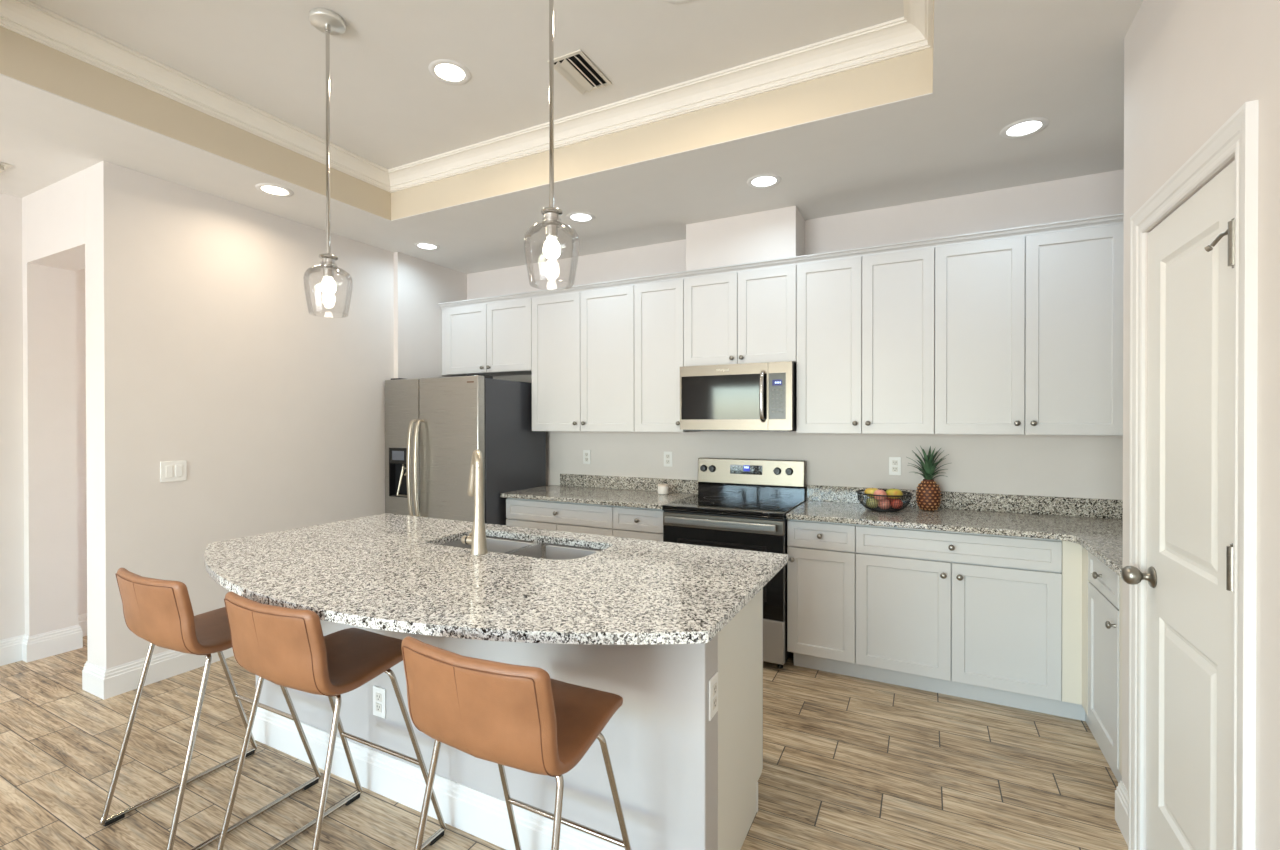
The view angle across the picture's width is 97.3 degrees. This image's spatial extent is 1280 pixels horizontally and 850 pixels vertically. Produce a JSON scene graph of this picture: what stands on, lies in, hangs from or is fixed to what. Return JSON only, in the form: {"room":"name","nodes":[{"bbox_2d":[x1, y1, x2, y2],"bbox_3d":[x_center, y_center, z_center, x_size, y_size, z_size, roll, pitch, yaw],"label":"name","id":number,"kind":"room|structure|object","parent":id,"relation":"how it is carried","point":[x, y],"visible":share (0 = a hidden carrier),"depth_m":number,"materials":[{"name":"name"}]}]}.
{"room":"kitchen","nodes":[
{"label":"kitchen","id":0,"kind":"room"},
{"bbox_2d":[0,193,24,639],"bbox_3d":[-5.129,0.038,0.913,0.150,2.812,6.180,0,0,27],"label":"wall","id":1,"kind":"structure","parent":0,"point":[12,599],"depth_m":3.39,"materials":[{"name":"paint"}]},
{"bbox_2d":[0,613,86,665],"bbox_3d":[-4.436,1.361,2.206,0.256,0.150,9.100,0,0,27],"label":"baseboard","id":2,"kind":"structure","parent":1,"relation":"attached to","point":[26,648],"depth_m":3.46,"materials":[{"name":"white paint"}]},
{"bbox_2d":[22,169,84,635],"bbox_3d":[-3.330,0.024,3.341,0.857,2.812,0.220,0,0,27],"label":"wall","id":3,"kind":"structure","parent":0,"point":[53,216],"depth_m":3.46,"materials":[{"name":"paint"}]},
{"bbox_2d":[76,269,86,614],"bbox_3d":[-3.182,0.015,5.083,0.120,2.812,3.020,0,0,27],"label":"wall","id":4,"kind":"structure","parent":0,"point":[80,275],"depth_m":3.80,"materials":[{"name":"paint"}]},
{"bbox_2d":[85,161,466,668],"bbox_3d":[-2.263,0.018,4.197,0.268,2.812,2.712,0,0,27],"label":"wall","id":5,"kind":"structure","parent":0,"point":[215,343],"depth_m":3.42,"materials":[{"name":"paint"}]},
{"bbox_2d":[82,648,233,699],"bbox_3d":[-2.521,1.352,3.747,0.253,0.150,1.696,0,0,27],"label":"baseboard","id":6,"kind":"structure","parent":5,"relation":"attached to","point":[103,683],"depth_m":3.06,"materials":[{"name":"white paint"}]},
{"bbox_2d":[160,460,186,481],"bbox_3d":[-2.660,0.264,3.216,0.009,0.116,0.125,0,0,27],"label":"light switch","id":7,"kind":"object","parent":5,"relation":"attached to","point":[170,471],"visible":1,"depth_m":3.21,"materials":[{"name":"white plastic"}]},
{"bbox_2d":[28,0,903,168],"bbox_3d":[-0.758,-1.697,2.061,3.667,0.060,2.703,0,0,27],"label":"ceiling","id":8,"kind":"structure","parent":0,"point":[387,108],"depth_m":2.48,"materials":[{"name":"paint"}]},
{"bbox_2d":[309,8,345,293],"bbox_3d":[-1.283,-1.061,2.318,0.179,1.213,0.179,0,0,-33],"label":"pendant lamp","id":9,"kind":"object","parent":8,"relation":"hanging from","point":[329,22],"visible":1,"depth_m":2.31,"materials":[{"name":"silver metal"}]},
{"bbox_2d":[428,59,470,84],"bbox_3d":[-0.899,-1.666,2.665,0.192,0.006,0.192,0,0,27],"label":"recessed light","id":10,"kind":"object","parent":8,"relation":"in","point":[447,71],"visible":1,"depth_m":2.66,"materials":[{"name":"white paint"}]},
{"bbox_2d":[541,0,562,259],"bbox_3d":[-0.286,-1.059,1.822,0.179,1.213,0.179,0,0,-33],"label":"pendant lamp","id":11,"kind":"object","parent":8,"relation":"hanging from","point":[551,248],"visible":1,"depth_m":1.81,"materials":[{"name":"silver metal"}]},
{"bbox_2d":[547,49,611,93],"bbox_3d":[-0.281,-1.659,2.669,0.183,0.026,0.284,0,0,27],"label":"ceiling vent","id":12,"kind":"object","parent":8,"relation":"in","point":[575,67],"visible":0.88,"depth_m":2.65,"materials":[{"name":"white metal"}]},
{"bbox_2d":[665,0,690,3],"bbox_3d":[0.149,-1.665,2.133,0.192,0.006,0.192,0,0,27],"label":"recessed light","id":13,"kind":"object","parent":8,"relation":"in","point":[670,1],"visible":1,"depth_m":2.21,"materials":[{"name":"white paint"}]},
{"bbox_2d":[0,0,933,219],"bbox_3d":[-0.758,-1.525,2.062,3.347,0.284,2.383,0,0,27],"label":"wall","id":14,"kind":"structure","parent":0,"point":[22,58],"depth_m":2.77,"materials":[{"name":"beige paint"}]},
{"bbox_2d":[0,0,932,192],"bbox_3d":[-0.758,-1.617,2.061,3.267,0.097,2.303,0,0,27],"label":"trim","id":15,"kind":"structure","parent":14,"relation":"attached to","point":[910,33],"depth_m":2.72,"materials":[{"name":"paint"}]},
{"bbox_2d":[0,636,1127,849],"bbox_3d":[-2.272,1.499,1.163,8.100,0.120,9.600,0,0,27],"label":"floor","id":16,"kind":"structure","parent":0,"point":[850,763],"depth_m":2.31,"materials":[{"name":"brown wood"}]},
{"bbox_2d":[99,568,320,849],"bbox_3d":[-1.607,0.974,2.138,0.463,0.919,0.529,0,0,27],"label":"bar stool","id":17,"kind":"object","parent":16,"relation":"on","point":[159,612],"visible":0.79,"depth_m":1.96,"materials":[{"name":"brown leather"}]},
{"bbox_2d":[217,591,445,849],"bbox_3d":[-1.003,0.975,1.848,0.463,0.919,0.529,0,0,27],"label":"bar stool","id":18,"kind":"object","parent":16,"relation":"on","point":[282,646],"visible":0.95,"depth_m":1.69,"materials":[{"name":"brown leather"}]},
{"bbox_2d":[385,374,545,524],"bbox_3d":[-1.421,0.517,4.559,0.973,1.770,0.885,0,0,27],"label":"refrigerator","id":19,"kind":"object","parent":16,"relation":"on","point":[434,427],"visible":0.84,"depth_m":4.23,"materials":[{"name":"grey metal"}]},
{"bbox_2d":[252,538,762,849],"bbox_3d":[-0.649,0.990,2.386,2.206,0.884,0.688,0,0,27],"label":"kitchen island","id":20,"kind":"object","parent":16,"relation":"on","point":[685,780],"visible":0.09,"depth_m":1.82,"materials":[{"name":"grey paint"}]},
{"bbox_2d":[373,685,385,718],"bbox_3d":[-1.019,1.083,2.202,0.070,0.115,0.008,0,0,27],"label":"wall outlet","id":21,"kind":"object","parent":20,"relation":"attached to","point":[379,694],"visible":1,"depth_m":2.20,"materials":[{"name":"white plastic"}]},
{"bbox_2d":[376,693,380,701],"bbox_3d":[-1.021,1.063,2.199,0.032,0.031,0.002,0,0,27],"label":"socket","id":22,"kind":"object","parent":21,"relation":"attached to","point":[378,695],"depth_m":2.20,"materials":[{"name":"grey plastic"}]},
{"bbox_2d":[376,703,380,711],"bbox_3d":[-1.021,1.103,2.199,0.032,0.031,0.002,0,0,27],"label":"socket","id":23,"kind":"object","parent":21,"relation":"attached to","point":[378,705],"depth_m":2.20,"materials":[{"name":"grey plastic"}]},
{"bbox_2d":[204,513,787,644],"bbox_3d":[-0.726,0.533,2.211,2.314,0.030,1.265,0,0,27],"label":"island countertop","id":24,"kind":"structure","parent":20,"relation":"on","point":[388,572],"depth_m":1.87,"materials":[{"name":"stone"}]},
{"bbox_2d":[461,449,487,554],"bbox_3d":[-0.701,0.309,2.347,0.098,0.417,0.234,0,0,-28],"label":"faucet","id":25,"kind":"object","parent":24,"relation":"on","point":[478,542],"visible":1,"depth_m":2.27,"materials":[{"name":"silver metal"}]},
{"bbox_2d":[439,536,603,558],"bbox_3d":[-0.532,0.643,2.464,0.850,0.191,0.415,0,0,27],"label":"sink","id":26,"kind":"object","parent":24,"relation":"in","point":[536,549],"visible":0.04,"depth_m":2.59,"materials":[{"name":"silver metal"}]},
{"bbox_2d":[709,672,717,720],"bbox_3d":[0.216,0.792,1.647,0.008,0.115,0.070,0,0,27],"label":"wall outlet","id":27,"kind":"object","parent":20,"relation":"attached to","point":[713,682],"visible":1,"depth_m":1.63,"materials":[{"name":"white plastic"}]},
{"bbox_2d":[713,682,716,696],"bbox_3d":[0.218,0.772,1.645,0.002,0.031,0.032,0,0,27],"label":"socket","id":28,"kind":"object","parent":27,"relation":"attached to","point":[714,683],"depth_m":1.65,"materials":[{"name":"white plastic"}]},
{"bbox_2d":[713,696,716,709],"bbox_3d":[0.218,0.812,1.646,0.002,0.031,0.032,0,0,27],"label":"socket","id":29,"kind":"object","parent":27,"relation":"attached to","point":[714,697],"depth_m":1.65,"materials":[{"name":"white plastic"}]},
{"bbox_2d":[401,636,631,849],"bbox_3d":[-0.299,0.976,1.479,0.463,0.919,0.529,0,0,27],"label":"bar stool","id":30,"kind":"object","parent":16,"relation":"on","point":[520,717],"visible":1,"depth_m":1.28,"materials":[{"name":"brown leather"}]},
{"bbox_2d":[506,498,613,535],"bbox_3d":[-0.462,0.927,4.273,0.921,0.777,0.649,0,0,27],"label":"base cabinet","id":31,"kind":"object","parent":16,"relation":"on","point":[594,519],"visible":0.3,"depth_m":4.00,"materials":[{"name":"white paint"}]},
{"bbox_2d":[500,474,697,508],"bbox_3d":[-0.296,0.474,4.187,1.343,0.128,0.653,0,0,27],"label":"countertop","id":32,"kind":"structure","parent":31,"relation":"on","point":[584,493],"depth_m":4.24,"materials":[{"name":"grey stone"}]},
{"bbox_2d":[658,484,668,494],"bbox_3d":[0.171,0.472,4.145,0.080,0.070,0.080,0,0,27],"label":"candle jar","id":33,"kind":"object","parent":32,"relation":"on","point":[663,489],"visible":1,"depth_m":4.11,"materials":[{"name":"white"}]},
{"bbox_2d":[613,506,662,541],"bbox_3d":[0.119,0.927,3.978,0.380,0.777,0.649,0,0,27],"label":"base cabinet","id":34,"kind":"object","parent":16,"relation":"on","point":[628,522],"visible":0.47,"depth_m":3.71,"materials":[{"name":"white paint"}]},
{"bbox_2d":[662,458,805,667],"bbox_3d":[0.623,0.833,3.666,0.761,1.182,0.727,0,0,27],"label":"range","id":35,"kind":"object","parent":16,"relation":"on","point":[742,504],"visible":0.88,"depth_m":3.47,"materials":[{"name":"silver metal"}]},
{"bbox_2d":[662,494,804,519],"bbox_3d":[0.619,0.520,3.659,0.761,0.035,0.630,0,0,27],"label":"cooktop","id":36,"kind":"object","parent":35,"relation":"in","point":[722,506],"depth_m":3.53,"materials":[{"name":"black glass"}]},
{"bbox_2d":[787,519,855,663],"bbox_3d":[1.153,0.929,3.452,0.372,0.777,0.649,0,0,27],"label":"base cabinet","id":37,"kind":"object","parent":16,"relation":"on","point":[821,565],"visible":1,"depth_m":3.19,"materials":[{"name":"white paint"}]},
{"bbox_2d":[794,653,1121,782],"bbox_3d":[1.359,1.375,2.682,1.397,0.107,0.794,0,0,27],"label":"board","id":38,"kind":"object","parent":16,"relation":"on","point":[1000,697],"visible":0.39,"depth_m":2.95,"materials":[{"name":"white paint"}]},
{"bbox_2d":[856,524,1061,700],"bbox_3d":[1.733,0.930,3.157,0.926,0.777,0.649,0,0,27],"label":"base cabinet","id":39,"kind":"object","parent":16,"relation":"on","point":[983,610],"visible":0.98,"depth_m":2.87,"materials":[{"name":"white paint"}]},
{"bbox_2d":[1061,540,1122,774],"bbox_3d":[2.293,0.932,2.487,0.678,0.777,1.336,0,0,27],"label":"base cabinet","id":40,"kind":"object","parent":16,"relation":"on","point":[1091,591],"visible":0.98,"depth_m":2.47,"materials":[{"name":"white paint"}]},
{"bbox_2d":[786,485,1122,576],"bbox_3d":[1.714,0.476,2.780,1.980,0.133,1.337,0,0,27],"label":"countertop","id":41,"kind":"structure","parent":40,"relation":"on","point":[1096,525],"depth_m":3.12,"materials":[{"name":"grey stone"}]},
{"bbox_2d":[856,489,911,511],"bbox_3d":[1.455,0.456,3.363,0.306,0.109,0.306,0,0,27],"label":"fruit bowl","id":42,"kind":"object","parent":41,"relation":"on","point":[859,494],"visible":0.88,"depth_m":3.28,"materials":[{"name":"black metal"}]},
{"bbox_2d":[864,488,878,496],"bbox_3d":[1.389,0.401,3.365,0.092,0.054,0.078,0,0,27],"label":"mango","id":43,"kind":"object","parent":42,"relation":"in","point":[868,490],"visible":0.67,"depth_m":3.35,"materials":[{"name":"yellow food"}]},
{"bbox_2d":[867,498,878,507],"bbox_3d":[1.380,0.461,3.343,0.072,0.063,0.072,0,0,27],"label":"pear","id":44,"kind":"object","parent":42,"relation":"in","point":[872,499],"visible":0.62,"depth_m":3.32,"materials":[{"name":"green food"}]},
{"bbox_2d":[878,499,890,508],"bbox_3d":[1.439,0.465,3.318,0.069,0.060,0.069,0,0,27],"label":"peach","id":45,"kind":"object","parent":42,"relation":"in","point":[882,504],"visible":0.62,"depth_m":3.29,"materials":[{"name":"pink food"}]},
{"bbox_2d":[873,489,886,500],"bbox_3d":[1.411,0.410,3.311,0.074,0.065,0.074,0,0,27],"label":"peach","id":46,"kind":"object","parent":45,"relation":"on","point":[877,492],"visible":0.78,"depth_m":3.29,"materials":[{"name":"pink food"}]},
{"bbox_2d":[886,489,902,498],"bbox_3d":[1.495,0.403,3.318,0.096,0.060,0.082,0,0,27],"label":"mango","id":47,"kind":"object","parent":42,"relation":"in","point":[889,491],"visible":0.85,"depth_m":3.29,"materials":[{"name":"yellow food"}]},
{"bbox_2d":[891,499,902,508],"bbox_3d":[1.506,0.461,3.304,0.068,0.059,0.068,0,0,27],"label":"apple","id":48,"kind":"object","parent":42,"relation":"in","point":[893,500],"visible":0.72,"depth_m":3.28,"materials":[{"name":"brown food"}]},
{"bbox_2d":[907,446,949,510],"bbox_3d":[1.729,0.316,3.373,0.244,0.387,0.245,0,0,27],"label":"pineapple","id":49,"kind":"object","parent":41,"relation":"on","point":[928,493],"visible":1,"depth_m":3.34,"materials":[{"name":"brown food"}]},
{"bbox_2d":[0,0,1143,273],"bbox_3d":[-2.275,-1.403,1.148,8.100,0.060,9.600,0,0,27],"label":"ceiling","id":50,"kind":"structure","parent":0,"point":[997,64],"depth_m":2.90,"materials":[{"name":"paint"}]},
{"bbox_2d":[0,162,12,172],"bbox_3d":[-3.494,-1.367,2.994,0.298,0.040,0.145,0,0,27],"label":"ceiling vent","id":51,"kind":"object","parent":50,"relation":"in","point":[3,166],"visible":1,"depth_m":2.99,"materials":[{"name":"white metal"}]},
{"bbox_2d":[255,183,293,196],"bbox_3d":[-2.150,-1.380,3.317,0.192,0.006,0.192,0,0,27],"label":"recessed light","id":52,"kind":"object","parent":50,"relation":"in","point":[270,189],"visible":1,"depth_m":3.31,"materials":[{"name":"white paint"}]},
{"bbox_2d":[414,242,439,249],"bbox_3d":[-1.653,-1.386,4.374,0.192,0.006,0.192,0,0,27],"label":"recessed light","id":53,"kind":"object","parent":50,"relation":"in","point":[421,245],"visible":1,"depth_m":4.37,"materials":[{"name":"white paint"}]},
{"bbox_2d":[567,212,594,222],"bbox_3d":[-0.394,-1.384,3.760,0.192,0.006,0.192,0,0,27],"label":"recessed light","id":54,"kind":"object","parent":50,"relation":"in","point":[582,217],"visible":1,"depth_m":3.75,"materials":[{"name":"white paint"}]},
{"bbox_2d":[747,174,780,188],"bbox_3d":[0.704,-1.383,3.201,0.192,0.006,0.192,0,0,27],"label":"recessed light","id":55,"kind":"object","parent":50,"relation":"in","point":[760,181],"visible":1,"depth_m":3.19,"materials":[{"name":"white paint"}]},
{"bbox_2d":[1000,117,1048,138],"bbox_3d":[1.790,-1.381,2.626,0.192,0.006,0.192,0,0,27],"label":"recessed light","id":56,"kind":"object","parent":50,"relation":"in","point":[1026,127],"visible":1,"depth_m":2.62,"materials":[{"name":"white paint"}]},
{"bbox_2d":[686,206,804,270],"bbox_3d":[0.718,-1.224,3.864,0.750,0.330,0.292,0,0,27],"label":"wall","id":57,"kind":"structure","parent":0,"point":[775,233],"depth_m":3.72,"materials":[{"name":"paint"}]},
{"bbox_2d":[467,169,1123,500],"bbox_3d":[0.752,0.015,4.101,5.195,2.812,0.150,0,0,27],"label":"wall","id":58,"kind":"structure","parent":0,"point":[1074,466],"depth_m":3.61,"materials":[{"name":"paint"}]},
{"bbox_2d":[442,298,531,376],"bbox_3d":[-1.236,-0.732,4.822,0.990,0.595,0.360,0,0,27],"label":"upper cabinet","id":59,"kind":"object","parent":58,"relation":"attached to","point":[495,339],"visible":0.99,"depth_m":4.68,"materials":[{"name":"white paint"}]},
{"bbox_2d":[532,285,633,431],"bbox_3d":[-0.385,-0.490,4.390,0.916,1.078,0.360,0,0,27],"label":"upper cabinet","id":60,"kind":"object","parent":58,"relation":"attached to","point":[583,342],"visible":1,"depth_m":4.24,"materials":[{"name":"white paint"}]},
{"bbox_2d":[583,450,590,463],"bbox_3d":[-0.436,0.262,4.617,0.070,0.115,0.008,0,0,27],"label":"wall outlet","id":61,"kind":"object","parent":58,"relation":"attached to","point":[586,453],"visible":1,"depth_m":4.61,"materials":[{"name":"white plastic"}]},
{"bbox_2d":[560,474,697,493],"bbox_3d":[-0.110,0.458,4.446,1.246,0.098,0.022,0,0,27],"label":"backsplash","id":62,"kind":"structure","parent":58,"relation":"attached to","point":[597,481],"depth_m":4.42,"materials":[{"name":"grey stone"}]},
{"bbox_2d":[634,279,700,431],"bbox_3d":[0.195,-0.489,4.095,0.383,1.078,0.360,0,0,27],"label":"upper cabinet","id":63,"kind":"object","parent":58,"relation":"attached to","point":[659,306],"visible":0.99,"depth_m":3.97,"materials":[{"name":"white paint"}]},
{"bbox_2d":[664,451,671,466],"bbox_3d":[0.212,0.259,4.288,0.070,0.115,0.008,0,0,27],"label":"wall outlet","id":64,"kind":"object","parent":58,"relation":"attached to","point":[667,455],"visible":1,"depth_m":4.29,"materials":[{"name":"white plastic"}]},
{"bbox_2d":[684,265,796,365],"bbox_3d":[0.706,-0.713,3.835,0.761,0.628,0.360,0,0,27],"label":"upper cabinet","id":65,"kind":"object","parent":58,"relation":"attached to","point":[747,316],"visible":0.96,"depth_m":3.69,"materials":[{"name":"white paint"}]},
{"bbox_2d":[680,361,796,431],"bbox_3d":[0.682,-0.177,3.787,0.746,0.433,0.469,0,0,27],"label":"microwave","id":66,"kind":"object","parent":65,"relation":"attached to","point":[747,396],"visible":1,"depth_m":3.61,"materials":[{"name":"silver metal"}]},
{"bbox_2d":[797,248,934,433],"bbox_3d":[1.389,-0.487,3.489,0.768,1.078,0.360,0,0,27],"label":"upper cabinet","id":67,"kind":"object","parent":58,"relation":"attached to","point":[865,325],"visible":1,"depth_m":3.34,"materials":[{"name":"white paint"}]},
{"bbox_2d":[889,457,900,474],"bbox_3d":[1.617,0.260,3.574,0.070,0.115,0.008,0,0,27],"label":"wall outlet","id":68,"kind":"object","parent":58,"relation":"attached to","point":[894,462],"visible":1,"depth_m":3.57,"materials":[{"name":"white plastic"}]},
{"bbox_2d":[892,467,897,471],"bbox_3d":[1.616,0.280,3.572,0.032,0.031,0.002,0,0,27],"label":"socket","id":69,"kind":"object","parent":68,"relation":"attached to","point":[894,469],"depth_m":3.57,"materials":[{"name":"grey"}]},
{"bbox_2d":[807,485,1122,518],"bbox_3d":[1.714,0.461,2.780,1.980,0.103,1.337,0,0,27],"label":"backsplash","id":70,"kind":"structure","parent":58,"relation":"attached to","point":[1046,505],"depth_m":3.29,"materials":[{"name":"grey stone"}]},
{"bbox_2d":[934,224,1123,435],"bbox_3d":[2.274,-0.486,3.039,1.216,1.078,0.360,0,0,27],"label":"upper cabinet","id":71,"kind":"object","parent":58,"relation":"attached to","point":[1028,330],"visible":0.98,"depth_m":2.98,"materials":[{"name":"white paint"}]},
{"bbox_2d":[438,213,1123,309],"bbox_3d":[0.505,-1.030,3.778,5.041,0.046,0.050,0,0,27],"label":"crown molding","id":72,"kind":"structure","parent":71,"relation":"attached to","point":[1114,219],"depth_m":3.45,"materials":[{"name":"white paint"}]},
{"bbox_2d":[1122,0,1279,849],"bbox_3d":[0.385,0.043,-1.327,0.632,2.812,7.183,0,0,27],"label":"wall","id":73,"kind":"structure","parent":0,"point":[1190,65],"depth_m":1.29,"materials":[{"name":"paint"}]},
{"bbox_2d":[1115,781,1127,845],"bbox_3d":[1.725,1.356,1.950,0.088,0.150,0.172,0,0,27],"label":"baseboard","id":74,"kind":"structure","parent":73,"relation":"attached to","point":[1121,794],"depth_m":1.98,"materials":[{"name":"white paint"}]},
{"bbox_2d":[1121,160,1234,849],"bbox_3d":[1.470,0.405,1.546,0.113,2.033,0.619,0,0,27],"label":"door","id":75,"kind":"structure","parent":73,"relation":"in","point":[1188,576],"depth_m":1.52,"materials":[{"name":"white paint"}]},
{"bbox_2d":[1128,100,1258,849],"bbox_3d":[1.479,0.370,1.548,0.020,2.126,0.766,0,0,27],"label":"trim","id":76,"kind":"structure","parent":73,"relation":"attached to","point":[1237,137],"depth_m":1.26,"materials":[{"name":"white paint"}]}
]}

